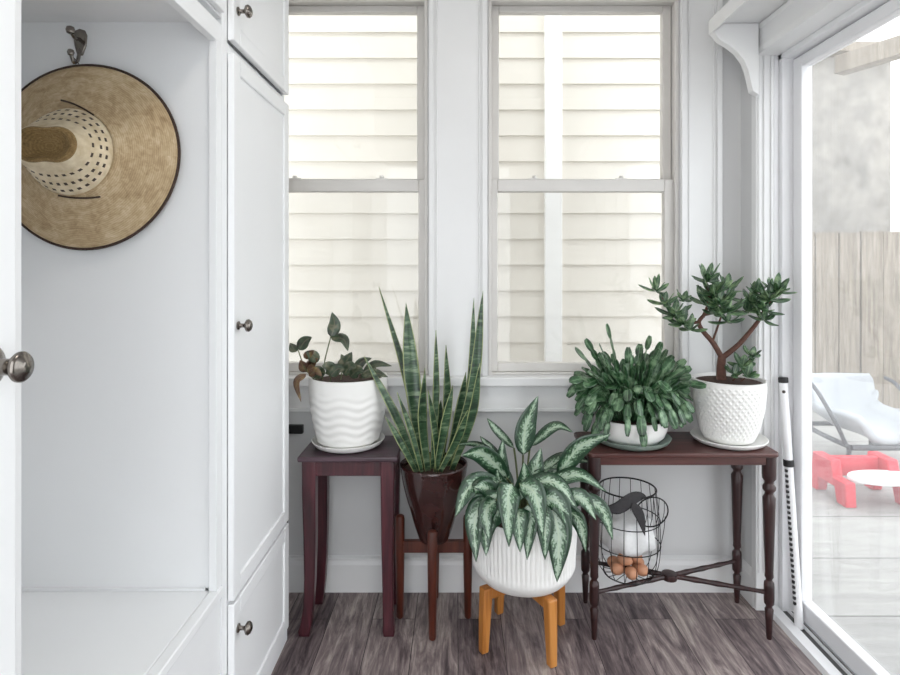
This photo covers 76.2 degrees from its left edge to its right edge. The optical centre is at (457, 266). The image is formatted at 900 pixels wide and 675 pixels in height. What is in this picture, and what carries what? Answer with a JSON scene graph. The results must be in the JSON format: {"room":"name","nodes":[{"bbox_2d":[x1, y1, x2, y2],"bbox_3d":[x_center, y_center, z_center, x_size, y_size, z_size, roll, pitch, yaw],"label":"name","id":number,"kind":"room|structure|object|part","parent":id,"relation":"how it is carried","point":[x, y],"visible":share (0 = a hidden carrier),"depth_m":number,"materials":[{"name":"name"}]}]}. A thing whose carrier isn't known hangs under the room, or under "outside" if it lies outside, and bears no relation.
{"room":"mudroom","nodes":[
{"label":"mudroom","id":0,"kind":"room"},
{"bbox_2d":[288,0,740,554],"bbox_3d":[0.022,-0.060,2.285,2.545,2.620,0.130,0,0,0],"label":"wall","id":1,"kind":"structure","parent":0,"point":[698,498],"depth_m":2.22,"materials":[{"name":"paint"}]},
{"bbox_2d":[289,424,303,433],"bbox_3d":[-0.635,0.624,2.210,0.078,0.033,0.020,0,0,0],"label":"wall socket","id":2,"kind":"object","parent":1,"relation":"attached to","point":[293,428],"visible":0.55,"depth_m":2.20,"materials":[{"name":"black plastic"}]},
{"bbox_2d":[289,0,426,374],"bbox_3d":[-0.485,-0.312,2.283,0.734,1.460,0.134,0,0,0],"label":"window","id":3,"kind":"structure","parent":1,"relation":"in","point":[381,184],"depth_m":2.24,"materials":[{"name":"paint"}]},
{"bbox_3d":[-0.485,-0.668,2.295,0.722,0.740,0.034,0,0,0],"label":"sash","id":4,"kind":"part","parent":3,"relation":"part of","materials":[{"name":"glass"}]},
{"bbox_3d":[-0.485,0.033,2.256,0.718,0.750,0.036,0,0,0],"label":"sash","id":5,"kind":"part","parent":3,"relation":"part of","materials":[{"name":"paint"}]},
{"bbox_2d":[429,0,486,375],"bbox_3d":[0.000,-0.391,2.207,0.224,1.618,0.026,0,0,0],"label":"trim","id":6,"kind":"structure","parent":1,"relation":"attached to","point":[457,28],"depth_m":2.20,"materials":[{"name":"paint"}]},
{"bbox_2d":[289,375,691,386],"bbox_3d":[0.000,0.435,2.192,2.060,0.034,0.055,0,0,0],"label":"trim","id":7,"kind":"structure","parent":1,"relation":"attached to","point":[392,380],"depth_m":2.17,"materials":[{"name":"paint"}]},
{"bbox_2d":[289,387,693,411],"bbox_3d":[0.000,0.503,2.208,2.040,0.102,0.024,0,0,0],"label":"trim","id":8,"kind":"structure","parent":1,"relation":"attached to","point":[492,399],"depth_m":2.20,"materials":[{"name":"paint"}]},
{"bbox_2d":[289,555,742,592],"bbox_3d":[-0.028,1.183,2.212,2.245,0.135,0.016,0,0,0],"label":"baseboard","id":9,"kind":"structure","parent":1,"relation":"attached to","point":[345,573],"depth_m":2.20,"materials":[{"name":"paint"}]},
{"bbox_2d":[489,0,678,374],"bbox_3d":[0.485,-0.312,2.283,0.734,1.460,0.134,0,0,0],"label":"window","id":10,"kind":"structure","parent":1,"relation":"in","point":[668,10],"depth_m":2.24,"materials":[{"name":"paint"}]},
{"bbox_3d":[0.485,-0.668,2.295,0.722,0.740,0.034,0,0,0],"label":"sash","id":11,"kind":"part","parent":10,"relation":"part of","materials":[{"name":"glass"}]},
{"bbox_3d":[0.485,0.033,2.256,0.718,0.750,0.036,0,0,0],"label":"sash","id":12,"kind":"part","parent":10,"relation":"part of","materials":[{"name":"paint"}]},
{"bbox_2d":[680,0,722,375],"bbox_3d":[0.934,-0.391,2.207,0.156,1.618,0.026,0,0,0],"label":"trim","id":13,"kind":"structure","parent":1,"relation":"attached to","point":[701,57],"depth_m":2.20,"materials":[{"name":"paint"}]},
{"bbox_2d":[472,525,576,596],"bbox_3d":[0.221,0.927,1.937,0.356,0.232,0.356,0,0,0],"label":"pot","id":14,"kind":"object","parent":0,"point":[505,569],"depth_m":1.77,"materials":[{"name":"white ceramic"}]},
{"bbox_2d":[271,593,821,674],"bbox_3d":[-0.062,1.280,0.585,2.375,0.060,3.570,0,0,0],"label":"floor","id":15,"kind":"structure","parent":0,"point":[638,633],"depth_m":1.92,"materials":[{"name":"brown wood"}]},
{"bbox_2d":[16,0,223,674],"bbox_3d":[-0.863,0.320,1.052,0.574,1.860,0.724,0,0,0],"label":"open closet","id":16,"kind":"object","parent":15,"relation":"on","point":[118,412],"visible":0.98,"depth_m":1.40,"materials":[{"name":"white paint"}]},
{"bbox_2d":[65,25,87,63],"bbox_3d":[-0.916,-0.531,1.370,0.033,0.093,0.051,0,0,0],"label":"coat hook","id":17,"kind":"object","parent":16,"relation":"attached to","point":[80,36],"visible":1,"depth_m":1.39,"materials":[{"name":"silver metal"}]},
{"bbox_3d":[-0.916,-0.506,1.373,0.016,0.044,0.045,0,0,0],"label":"hook arm","id":18,"kind":"part","parent":17,"relation":"part of","materials":[{"name":"silver metal"}]},
{"bbox_3d":[-0.916,-0.545,1.392,0.033,0.064,0.006,0,0,0],"label":"plate","id":19,"kind":"part","parent":17,"relation":"part of","materials":[{"name":"silver metal"}]},
{"bbox_2d":[21,58,180,250],"bbox_3d":[-0.893,-0.270,1.309,0.454,0.460,0.147,0,0,0],"label":"straw hat","id":20,"kind":"object","parent":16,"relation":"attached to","point":[101,148],"visible":0.91,"depth_m":1.35,"materials":[{"name":"beige wicker"}]},
{"bbox_3d":[-0.893,-0.265,1.245,0.140,0.079,0.020,0,0,0],"label":"crown","id":21,"kind":"part","parent":20,"relation":"part of","materials":[{"name":"brown wicker"}]},
{"bbox_3d":[-0.893,-0.265,1.282,0.200,0.200,0.083,0,0,0],"label":"crown","id":22,"kind":"part","parent":20,"relation":"part of","materials":[{"name":"beige wicker"}]},
{"bbox_3d":[-0.878,-0.368,1.323,0.084,0.041,0.006,0,0,7],"label":"cord","id":23,"kind":"part","parent":20,"relation":"part of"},
{"bbox_3d":[-0.874,-0.162,1.323,0.091,0.009,0.006,0,0,-6],"label":"cord","id":24,"kind":"part","parent":20,"relation":"part of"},
{"bbox_3d":[-0.853,0.800,1.052,0.554,0.030,0.724,0,0,0],"label":"bench seat","id":25,"kind":"part","parent":16,"relation":"part of","materials":[{"name":"white paint"}]},
{"bbox_2d":[206,0,288,674],"bbox_3d":[-0.839,-0.055,1.675,0.622,2.610,0.520,0,0,0],"label":"tall cabinet","id":26,"kind":"object","parent":15,"relation":"on","point":[254,604],"visible":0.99,"depth_m":1.61,"materials":[{"name":"white paint"}]},
{"bbox_3d":[-0.546,0.925,1.471,0.036,0.033,0.033,0,0,0],"label":"knob","id":27,"kind":"part","parent":26,"relation":"part of","materials":[{"name":"silver metal"}]},
{"bbox_3d":[-0.546,0.150,1.471,0.036,0.033,0.033,0,0,0],"label":"knob","id":28,"kind":"part","parent":26,"relation":"part of","materials":[{"name":"silver metal"}]},
{"bbox_3d":[-0.546,-0.655,1.471,0.036,0.033,0.033,0,0,0],"label":"knob","id":29,"kind":"part","parent":26,"relation":"part of","materials":[{"name":"silver metal"}]},
{"bbox_3d":[-0.573,1.026,1.680,0.017,0.348,0.470,0,0,0],"label":"door","id":30,"kind":"part","parent":26,"relation":"part of","materials":[{"name":"white paint"}]},
{"bbox_3d":[-0.573,0.151,1.680,0.017,1.383,0.470,0,0,0],"label":"door","id":31,"kind":"part","parent":26,"relation":"part of","materials":[{"name":"white paint"}]},
{"bbox_3d":[-0.573,-0.921,1.680,0.017,0.698,0.470,0,0,0],"label":"door","id":32,"kind":"part","parent":26,"relation":"part of","materials":[{"name":"white paint"}]},
{"bbox_2d":[297,436,400,636],"bbox_3d":[-0.371,0.944,2.051,0.339,0.612,0.253,0,0,0],"label":"side table","id":33,"kind":"object","parent":15,"relation":"on","point":[383,460],"visible":0.81,"depth_m":1.94,"materials":[{"name":"brown wood"}]},
{"bbox_3d":[-0.511,0.953,1.959,0.059,0.594,0.048,0,0,0],"label":"leg","id":34,"kind":"part","parent":33,"relation":"part of","materials":[{"name":"brown wood"}]},
{"bbox_3d":[-0.511,0.953,2.137,0.059,0.594,0.048,0,0,0],"label":"leg","id":35,"kind":"part","parent":33,"relation":"part of","materials":[{"name":"brown wood"}]},
{"bbox_2d":[311,432,384,453],"bbox_3d":[-0.392,0.625,2.056,0.258,0.027,0.258,0,0,0],"label":"saucer","id":36,"kind":"object","parent":33,"relation":"on","point":[316,444],"visible":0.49,"depth_m":1.96,"materials":[{"name":"white ceramic"}]},
{"bbox_2d":[289,312,390,448],"bbox_3d":[-0.411,0.394,2.056,0.362,0.470,0.276,0,0,0],"label":"potted plant","id":37,"kind":"object","parent":36,"relation":"on","point":[347,409],"visible":0.94,"depth_m":1.96,"materials":[{"name":"ceramic"}]},
{"bbox_2d":[309,371,386,448],"bbox_3d":[-0.392,0.508,2.056,0.276,0.242,0.276,0,0,0],"label":"pot","id":38,"kind":"object","parent":37,"relation":"on","point":[347,411],"depth_m":1.95,"materials":[{"name":"white ceramic"}]},
{"bbox_3d":[-0.238,0.953,1.959,0.048,0.594,0.048,0,0,0],"label":"leg","id":39,"kind":"part","parent":33,"relation":"part of","materials":[{"name":"brown wood"}]},
{"bbox_3d":[-0.238,0.953,2.137,0.048,0.594,0.048,0,0,0],"label":"leg","id":40,"kind":"part","parent":33,"relation":"part of","materials":[{"name":"brown wood"}]},
{"bbox_2d":[395,514,471,640],"bbox_3d":[-0.086,1.067,2.050,0.204,0.366,0.204,0,0,-45],"label":"plant stand","id":41,"kind":"object","parent":15,"relation":"on","point":[402,545],"visible":0.78,"depth_m":2.04,"materials":[{"name":"brown wood"}]},
{"bbox_3d":[-0.207,1.067,2.050,0.033,0.366,0.032,0,0,0],"label":"leg","id":42,"kind":"part","parent":41,"relation":"part of","materials":[{"name":"brown wood"}]},
{"bbox_2d":[364,288,482,544],"bbox_3d":[-0.116,0.523,2.050,0.413,0.902,0.241,0,0,0],"label":"potted snake plant","id":43,"kind":"object","parent":41,"relation":"on","point":[432,480],"visible":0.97,"depth_m":2.00,"materials":[{"name":"green plant"}]},
{"bbox_3d":[-0.086,0.836,2.050,0.241,0.276,0.241,0,0,0],"label":"pot","id":44,"kind":"part","parent":43,"relation":"part of","materials":[{"name":"brown ceramic"}]},
{"bbox_3d":[-0.086,1.067,1.929,0.033,0.366,0.032,0,0,0],"label":"leg","id":45,"kind":"part","parent":41,"relation":"part of","materials":[{"name":"brown wood"}]},
{"bbox_3d":[-0.086,1.067,2.171,0.033,0.366,0.032,0,0,0],"label":"leg","id":46,"kind":"part","parent":41,"relation":"part of","materials":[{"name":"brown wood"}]},
{"bbox_3d":[0.035,1.067,2.050,0.033,0.366,0.032,0,0,0],"label":"leg","id":47,"kind":"part","parent":41,"relation":"part of","materials":[{"name":"brown wood"}]},
{"bbox_2d":[479,584,564,667],"bbox_3d":[0.221,1.145,1.937,0.254,0.209,0.254,0,0,17],"label":"stand","id":48,"kind":"object","parent":15,"relation":"on","point":[553,606],"visible":0.7,"depth_m":1.85,"materials":[{"name":"brown wood"}]},
{"bbox_3d":[0.089,1.145,1.867,0.040,0.209,0.035,0,0,-28],"label":"leg","id":49,"kind":"part","parent":48,"relation":"part of","materials":[{"name":"brown wood"}]},
{"bbox_3d":[0.151,1.145,2.068,0.035,0.209,0.040,0,0,-28],"label":"leg","id":50,"kind":"part","parent":48,"relation":"part of","materials":[{"name":"brown wood"}]},
{"bbox_2d":[455,396,612,596],"bbox_3d":[0.246,0.742,1.913,0.515,0.603,0.419,0,0,0],"label":"potted aglaonema","id":51,"kind":"object","parent":48,"relation":"on","point":[522,537],"visible":1,"depth_m":1.79,"materials":[{"name":"plant"}]},
{"bbox_3d":[0.291,1.145,1.806,0.035,0.209,0.040,0,0,-28],"label":"leg","id":52,"kind":"part","parent":48,"relation":"part of","materials":[{"name":"brown wood"}]},
{"bbox_3d":[0.352,1.145,2.007,0.040,0.209,0.035,0,0,-28],"label":"leg","id":53,"kind":"part","parent":48,"relation":"part of","materials":[{"name":"brown wood"}]},
{"bbox_2d":[574,432,778,639],"bbox_3d":[0.752,0.934,2.032,0.640,0.632,0.260,0,0,0],"label":"console table","id":54,"kind":"object","parent":15,"relation":"on","point":[683,449],"visible":0.84,"depth_m":1.92,"materials":[{"name":"brown wood"}]},
{"bbox_3d":[0.475,0.942,2.140,0.045,0.616,0.045,0,0,0],"label":"leg","id":55,"kind":"part","parent":54,"relation":"part of","materials":[{"name":"brown wood"}]},
{"bbox_3d":[0.458,0.942,1.930,0.045,0.616,0.045,0,0,0],"label":"leg","id":56,"kind":"part","parent":54,"relation":"part of","materials":[{"name":"brown wood"}]},
{"bbox_2d":[598,477,668,584],"bbox_3d":[0.604,0.930,2.035,0.233,0.304,0.227,0,0,0],"label":"wire basket","id":57,"kind":"object","parent":54,"relation":"on","point":[610,478],"visible":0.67,"depth_m":1.97,"materials":[{"name":"black metal"}]},
{"bbox_2d":[607,556,617,566],"bbox_3d":[0.563,1.059,2.061,0.054,0.041,0.041,0,0,22],"label":"egg","id":58,"kind":"object","parent":57,"relation":"in","point":[614,558],"visible":0.44,"depth_m":2.05,"materials":[{"name":"brown food"}]},
{"bbox_2d":[610,562,624,574],"bbox_3d":[0.562,1.059,2.017,0.054,0.041,0.041,0,0,-14],"label":"egg","id":59,"kind":"object","parent":57,"relation":"in","point":[618,569],"visible":0.92,"depth_m":2.00,"materials":[{"name":"brown food"}]},
{"bbox_2d":[617,553,632,565],"bbox_3d":[0.586,1.025,2.014,0.054,0.041,0.041,0,0,35],"label":"egg","id":60,"kind":"object","parent":57,"relation":"in","point":[626,561],"visible":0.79,"depth_m":2.00,"materials":[{"name":"orange food"}]},
{"bbox_2d":[608,491,645,534],"bbox_3d":[0.570,0.826,1.919,0.147,0.142,0.035,0,0,-12],"label":"ribbon","id":61,"kind":"object","parent":57,"relation":"attached to","point":[630,500],"visible":0.94,"depth_m":1.92,"materials":[{"name":"grey fabric"}]},
{"bbox_2d":[599,510,655,556],"bbox_3d":[0.603,0.940,2.035,0.185,0.112,0.184,0,0,-41],"label":"linen cloth","id":62,"kind":"object","parent":57,"relation":"in","point":[629,539],"visible":0.73,"depth_m":1.97,"materials":[{"name":"white fabric"}]},
{"bbox_2d":[625,566,637,579],"bbox_3d":[0.600,1.059,1.989,0.041,0.041,0.054,0,0,-10],"label":"egg","id":63,"kind":"object","parent":57,"relation":"in","point":[630,572],"visible":0.94,"depth_m":1.97,"materials":[{"name":"brown food"}]},
{"bbox_2d":[632,555,642,563],"bbox_3d":[0.631,1.025,2.032,0.041,0.041,0.054,0,0,5],"label":"egg","id":64,"kind":"object","parent":57,"relation":"in","point":[633,559],"visible":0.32,"depth_m":2.01,"materials":[{"name":"orange food"}]},
{"bbox_2d":[633,563,647,576],"bbox_3d":[0.640,1.059,2.011,0.054,0.041,0.041,0,0,43],"label":"egg","id":65,"kind":"object","parent":57,"relation":"in","point":[642,569],"visible":0.78,"depth_m":2.00,"materials":[{"name":"brown food"}]},
{"bbox_3d":[0.668,0.884,1.965,0.117,0.211,0.060,0,0,-24],"label":"lid","id":66,"kind":"part","parent":57,"relation":"part of","materials":[{"name":"black metal"}]},
{"bbox_2d":[601,433,671,450],"bbox_3d":[0.612,0.605,2.030,0.272,0.026,0.272,0,0,0],"label":"saucer","id":67,"kind":"object","parent":54,"relation":"on","point":[667,439],"visible":0.38,"depth_m":1.92,"materials":[{"name":"white ceramic"}]},
{"bbox_2d":[566,323,706,446],"bbox_3d":[0.609,0.404,2.009,0.474,0.410,0.329,0,0,0],"label":"potted plant","id":68,"kind":"object","parent":67,"relation":"on","point":[638,402],"visible":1,"depth_m":1.96,"materials":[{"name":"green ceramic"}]},
{"bbox_2d":[594,410,668,445],"bbox_3d":[0.612,0.567,2.030,0.256,0.083,0.256,0,0,0],"label":"pot","id":69,"kind":"object","parent":68,"relation":"on","point":[615,427],"depth_m":1.93,"materials":[{"name":"white ceramic"}]},
{"bbox_2d":[690,427,768,450],"bbox_3d":[0.957,0.607,2.030,0.253,0.022,0.253,0,0,0],"label":"saucer","id":70,"kind":"object","parent":54,"relation":"on","point":[761,441],"visible":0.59,"depth_m":1.97,"materials":[{"name":"white ceramic"}]},
{"bbox_2d":[638,263,796,444],"bbox_3d":[0.883,0.296,2.017,0.516,0.626,0.270,0,0,0],"label":"potted jade","id":71,"kind":"object","parent":70,"relation":"on","point":[730,410],"visible":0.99,"depth_m":1.97,"materials":[{"name":"white ceramic"}]},
{"bbox_2d":[691,372,767,444],"bbox_3d":[0.957,0.501,2.030,0.243,0.216,0.243,0,0,0],"label":"pot","id":72,"kind":"object","parent":71,"relation":"on","point":[730,410],"depth_m":1.94,"materials":[{"name":"white ceramic"}]},
{"bbox_3d":[1.040,0.942,2.140,0.045,0.616,0.045,0,0,0],"label":"leg","id":73,"kind":"part","parent":54,"relation":"part of","materials":[{"name":"brown wood"}]},
{"bbox_3d":[1.046,0.942,1.930,0.045,0.616,0.045,0,0,0],"label":"leg","id":74,"kind":"part","parent":54,"relation":"part of","materials":[{"name":"brown wood"}]},
{"bbox_2d":[741,67,751,566],"bbox_3d":[1.160,-0.060,0.960,0.130,2.620,2.520,0,0,0],"label":"wall","id":75,"kind":"structure","parent":0,"point":[746,98],"depth_m":2.18,"materials":[{"name":"paint"}]},
{"bbox_2d":[740,559,753,607],"bbox_3d":[1.088,1.185,2.154,0.014,0.130,0.100,0,0,0],"label":"baseboard","id":76,"kind":"structure","parent":75,"relation":"attached to","point":[746,573],"depth_m":2.15,"materials":[{"name":"paint"}]},
{"bbox_2d":[709,0,787,96],"bbox_3d":[1.000,-0.751,1.188,0.190,0.277,1.775,0,0,0],"label":"ledge shelf","id":77,"kind":"object","parent":75,"relation":"attached to","point":[735,27],"visible":0.95,"depth_m":2.04,"materials":[{"name":"paint"}]},
{"bbox_2d":[752,55,773,610],"bbox_3d":[1.117,0.230,2.100,0.067,2.040,0.040,0,0,0],"label":"trim","id":78,"kind":"structure","parent":75,"relation":"attached to","point":[763,103],"depth_m":2.09,"materials":[{"name":"paint"}]},
{"bbox_2d":[759,0,862,54],"bbox_3d":[1.120,-0.817,1.175,0.096,0.097,1.850,0,0,0],"label":"trim","id":79,"kind":"structure","parent":75,"relation":"attached to","point":[794,21],"depth_m":1.86,"materials":[{"name":"paint"}]},
{"bbox_2d":[772,0,899,674],"bbox_3d":[1.190,0.235,1.175,0.144,2.030,1.850,0,0,0],"label":"door","id":80,"kind":"structure","parent":75,"relation":"in","point":[831,650],"depth_m":2.02,"materials":[{"name":"white plastic"}]},
{"bbox_2d":[778,377,803,629],"bbox_3d":[1.167,0.817,2.014,0.035,0.848,0.112,0,0,-5],"label":"bar","id":81,"kind":"object","parent":80,"relation":"on","point":[788,462],"visible":1,"depth_m":2.00,"materials":[{"name":"white plastic"}]},
{"bbox_3d":[0.038,-0.060,-0.110,2.375,2.620,0.100,0,0,0],"label":"wall","id":82,"kind":"structure","parent":0,"visible":0},
{"bbox_2d":[0,0,33,674],"bbox_3d":[-0.558,0.221,0.338,0.088,2.042,0.795,0,0,0],"label":"door","id":83,"kind":"structure","parent":82,"relation":"in","point":[15,367],"depth_m":0.72,"materials":[{"name":"white paint"}]},
{"bbox_3d":[-0.539,0.119,0.686,0.050,0.052,0.052,0,0,0],"label":"knob","id":84,"kind":"part","parent":83,"relation":"part of","materials":[{"name":"silver metal"}]},
{"bbox_3d":[-1.200,-0.060,1.030,0.100,2.620,2.380,0,0,0],"label":"wall","id":85,"kind":"structure","parent":0,"visible":0},
{"bbox_2d":[197,0,224,17],"bbox_3d":[-0.857,-0.986,1.052,0.586,0.748,0.724,0,0,0],"label":"upper cabinet","id":86,"kind":"object","parent":85,"relation":"attached to","point":[215,8],"visible":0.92,"depth_m":1.36,"materials":[{"name":"white paint"}]},
{"bbox_3d":[-0.573,-0.943,1.052,0.017,0.654,0.683,0,0,0],"label":"door","id":87,"kind":"part","parent":86,"relation":"part of","materials":[{"name":"white paint"}]},
{"label":"outside","id":88,"kind":"structure","parent":0,"visible":0},
{"bbox_3d":[-2.369,1.380,5.675,7.262,0.060,6.650,0,0,0],"label":"ground","id":89,"kind":"structure","parent":88,"visible":0},
{"bbox_2d":[284,15,661,361],"bbox_3d":[-0.990,-1.766,3.625,5.620,6.232,1.350,0,0,0],"label":"house","id":90,"kind":"structure","parent":89,"relation":"on","point":[579,95],"depth_m":3.39,"materials":[{"name":"beige"}]},
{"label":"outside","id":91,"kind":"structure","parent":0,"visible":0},
{"bbox_2d":[812,408,899,674],"bbox_3d":[5.131,1.315,3.000,7.738,0.070,12.000,0,0,0],"label":"patio","id":92,"kind":"structure","parent":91,"point":[856,551],"depth_m":2.50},
{"bbox_2d":[812,41,890,232],"bbox_3d":[3.525,-0.560,6.900,2.650,3.680,1.600,0,0,0],"label":"outbuilding","id":93,"kind":"structure","parent":92,"relation":"on","point":[851,113],"depth_m":6.30,"materials":[{"name":"paint"}]},
{"bbox_2d":[812,232,899,407],"bbox_3d":[4.603,0.478,5.231,5.206,1.605,0.078,0,0,0],"label":"fence","id":94,"kind":"object","parent":92,"relation":"on","point":[856,276],"visible":0.27,"depth_m":5.20,"materials":[{"name":"beige wood"}]},
{"bbox_2d":[812,373,899,454],"bbox_3d":[2.634,1.009,3.787,0.625,0.546,0.593,0,0,0],"label":"patio chair","id":95,"kind":"object","parent":92,"relation":"on","point":[848,401],"visible":0.83,"depth_m":3.83,"materials":[{"name":"white fabric"}]},
{"bbox_3d":[2.348,0.926,3.736,0.064,0.357,0.410,0,0,-9],"label":"arm","id":96,"kind":"part","parent":95,"relation":"part of","materials":[{"name":"grey metal"}]},
{"bbox_3d":[2.397,1.192,3.518,0.027,0.179,0.056,0,0,31],"label":"leg","id":97,"kind":"part","parent":95,"relation":"part of","materials":[{"name":"grey metal"}]},
{"bbox_3d":[2.634,1.099,3.754,0.512,0.049,0.524,0,0,0],"label":"seat frame","id":98,"kind":"part","parent":95,"relation":"part of","materials":[{"name":"grey metal"}]},
{"bbox_3d":[2.920,0.926,3.736,0.064,0.357,0.410,0,0,9],"label":"arm","id":99,"kind":"part","parent":95,"relation":"part of","materials":[{"name":"grey metal"}]},
{"bbox_2d":[812,451,899,507],"bbox_3d":[2.269,1.173,3.177,0.428,0.215,0.364,0,0,0],"label":"table","id":100,"kind":"object","parent":92,"relation":"on","point":[875,470],"visible":1,"depth_m":3.17,"materials":[{"name":"red plastic"}]},
{"bbox_3d":[2.085,1.173,3.200,0.060,0.215,0.318,0,0,0],"label":"panel","id":101,"kind":"part","parent":100,"relation":"part of","materials":[{"name":"red plastic"}]},
{"bbox_3d":[2.244,1.127,3.260,0.267,0.107,0.040,0,0,0],"label":"panel","id":102,"kind":"part","parent":100,"relation":"part of","materials":[{"name":"red plastic"}]},
{"bbox_2d":[847,470,899,486],"bbox_3d":[2.294,1.135,3.090,0.380,0.027,0.190,0,0,0],"label":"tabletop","id":103,"kind":"object","parent":100,"relation":"on","point":[891,478],"depth_m":3.06,"materials":[{"name":"white plastic"}]},
{"bbox_3d":[2.402,1.173,3.200,0.060,0.215,0.318,0,0,0],"label":"panel","id":104,"kind":"part","parent":100,"relation":"part of","materials":[{"name":"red plastic"}]},
{"bbox_3d":[3.200,0.068,1.426,0.090,2.425,0.090,0,0,0],"label":"porch post","id":105,"kind":"object","parent":92,"relation":"on","visible":0},
{"bbox_2d":[835,35,899,75],"bbox_3d":[2.756,-1.198,2.378,0.090,0.105,2.300,0,0,-25],"label":"beam","id":106,"kind":"structure","parent":105,"relation":"on","point":[888,50],"depth_m":3.23,"materials":[{"name":"beige wood"}]}
]}

